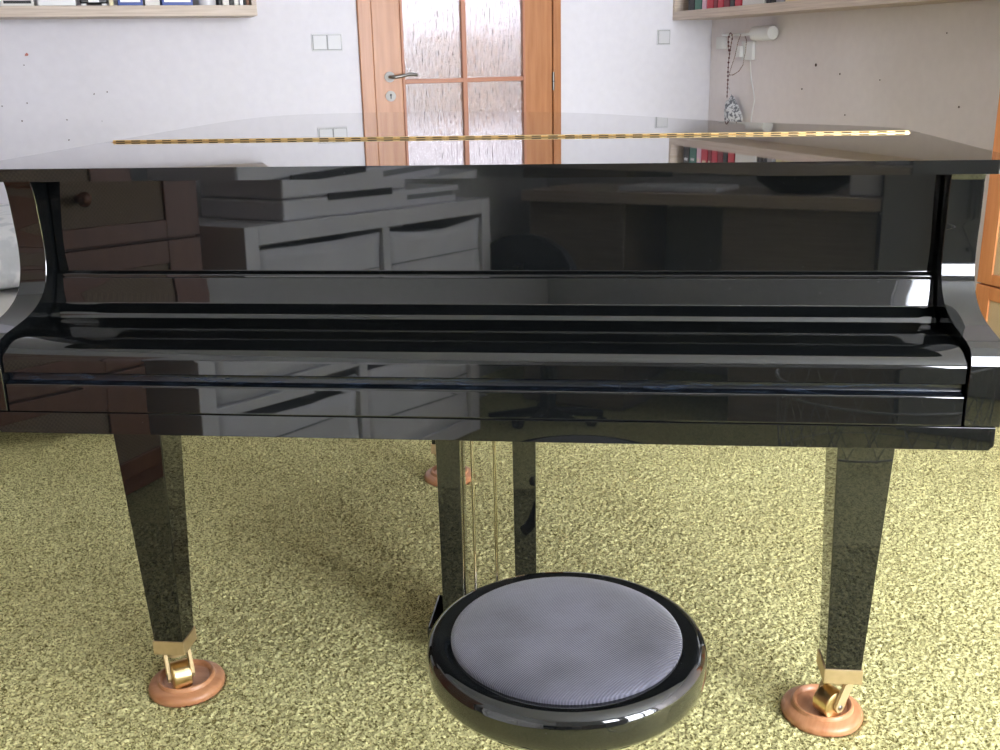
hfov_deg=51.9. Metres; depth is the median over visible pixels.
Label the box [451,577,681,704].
cushion
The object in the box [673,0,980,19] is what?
wall shelf
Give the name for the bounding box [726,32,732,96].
necklace
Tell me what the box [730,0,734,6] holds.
book
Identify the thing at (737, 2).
book
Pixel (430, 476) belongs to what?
cup
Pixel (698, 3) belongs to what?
book
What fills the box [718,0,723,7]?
book
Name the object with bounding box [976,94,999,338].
cabinet
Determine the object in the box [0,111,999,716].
grand piano
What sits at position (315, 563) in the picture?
carpet
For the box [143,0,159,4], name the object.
storage box
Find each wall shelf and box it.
[0,0,256,19]
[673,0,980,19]
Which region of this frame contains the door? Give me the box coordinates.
[370,0,554,111]
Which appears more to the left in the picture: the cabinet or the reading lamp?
the reading lamp
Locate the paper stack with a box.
[0,0,35,5]
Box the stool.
[427,572,707,749]
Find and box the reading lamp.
[716,25,777,48]
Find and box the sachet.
[724,87,742,121]
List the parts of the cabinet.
drawer, cane panel, cane panel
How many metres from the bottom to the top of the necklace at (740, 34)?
0.210 m
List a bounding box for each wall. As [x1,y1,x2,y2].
[0,0,249,203]
[241,0,711,119]
[708,0,999,289]
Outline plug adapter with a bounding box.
[735,41,755,121]
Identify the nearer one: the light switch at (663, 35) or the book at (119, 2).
the book at (119, 2)
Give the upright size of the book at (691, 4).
0.215 m
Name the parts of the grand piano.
arm, leg, lyre post, pedal rod, pedal rod, lid, lid, lyre post, leg, arm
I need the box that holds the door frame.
[356,0,560,112]
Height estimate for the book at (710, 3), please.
0.215 m
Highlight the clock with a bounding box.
[80,0,107,5]
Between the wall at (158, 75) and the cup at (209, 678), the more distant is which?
the wall at (158, 75)
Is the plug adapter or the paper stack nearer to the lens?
the paper stack
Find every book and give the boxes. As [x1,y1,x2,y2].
[117,0,142,4]
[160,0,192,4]
[221,0,228,4]
[688,0,694,9]
[695,0,701,9]
[702,0,706,8]
[707,0,713,8]
[714,0,717,7]
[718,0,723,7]
[724,0,729,6]
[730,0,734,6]
[735,0,742,5]
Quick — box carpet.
[0,427,999,749]
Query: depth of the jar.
4.57 m
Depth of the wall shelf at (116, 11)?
4.47 m
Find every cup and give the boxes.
[148,659,225,707]
[424,465,470,486]
[781,684,862,736]
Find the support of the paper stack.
on the wall shelf at (116, 11)
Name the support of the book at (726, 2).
on the wall shelf at (680, 7)
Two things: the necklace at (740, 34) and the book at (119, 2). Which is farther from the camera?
the necklace at (740, 34)
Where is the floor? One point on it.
(16, 448)
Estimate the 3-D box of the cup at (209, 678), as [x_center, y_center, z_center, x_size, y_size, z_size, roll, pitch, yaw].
[-0.601,0.585,1.971,0.142,0.028,0.142,1,17,6]
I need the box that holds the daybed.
[0,287,18,316]
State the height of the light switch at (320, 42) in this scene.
0.081 m
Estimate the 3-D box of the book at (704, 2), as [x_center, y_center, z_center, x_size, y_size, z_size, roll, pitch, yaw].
[1.137,-2.015,5.358,0.161,0.200,0.041,-7,18,-19]
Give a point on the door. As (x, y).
(429, 55)
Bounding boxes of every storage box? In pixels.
[37,0,76,5]
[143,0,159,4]
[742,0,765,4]
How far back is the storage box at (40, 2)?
4.36 m
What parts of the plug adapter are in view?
socket plate, cord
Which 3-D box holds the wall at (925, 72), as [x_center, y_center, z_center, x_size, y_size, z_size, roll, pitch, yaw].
[2.478,-0.995,2.518,0.151,2.608,7.150,-7,18,-19]
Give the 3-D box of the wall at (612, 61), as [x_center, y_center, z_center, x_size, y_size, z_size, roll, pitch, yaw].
[-0.838,-1.727,5.090,4.542,2.608,0.151,-7,18,-19]
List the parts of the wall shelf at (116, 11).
panel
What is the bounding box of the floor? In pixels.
[0,431,64,477]
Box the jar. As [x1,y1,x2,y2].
[198,0,215,4]
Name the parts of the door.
handle, rippled pane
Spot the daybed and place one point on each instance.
(7, 296)
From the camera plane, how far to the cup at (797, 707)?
1.82 m
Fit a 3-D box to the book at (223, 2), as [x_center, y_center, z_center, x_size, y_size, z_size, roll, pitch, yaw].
[-1.257,-1.778,4.641,0.029,0.210,0.171,-7,18,-19]
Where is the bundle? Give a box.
[0,203,19,289]
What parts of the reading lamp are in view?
rail, lamp shade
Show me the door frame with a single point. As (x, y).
(363, 7)
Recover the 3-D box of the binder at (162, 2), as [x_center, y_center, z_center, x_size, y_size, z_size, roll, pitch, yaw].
[-1.451,-1.675,4.598,0.131,0.045,0.181,-7,18,-19]
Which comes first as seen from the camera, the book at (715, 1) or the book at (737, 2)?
the book at (737, 2)
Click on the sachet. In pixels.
(732, 112)
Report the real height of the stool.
0.482 m
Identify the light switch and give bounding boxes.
[311,33,342,50]
[657,29,670,44]
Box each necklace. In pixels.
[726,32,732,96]
[729,34,746,75]
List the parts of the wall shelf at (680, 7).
panel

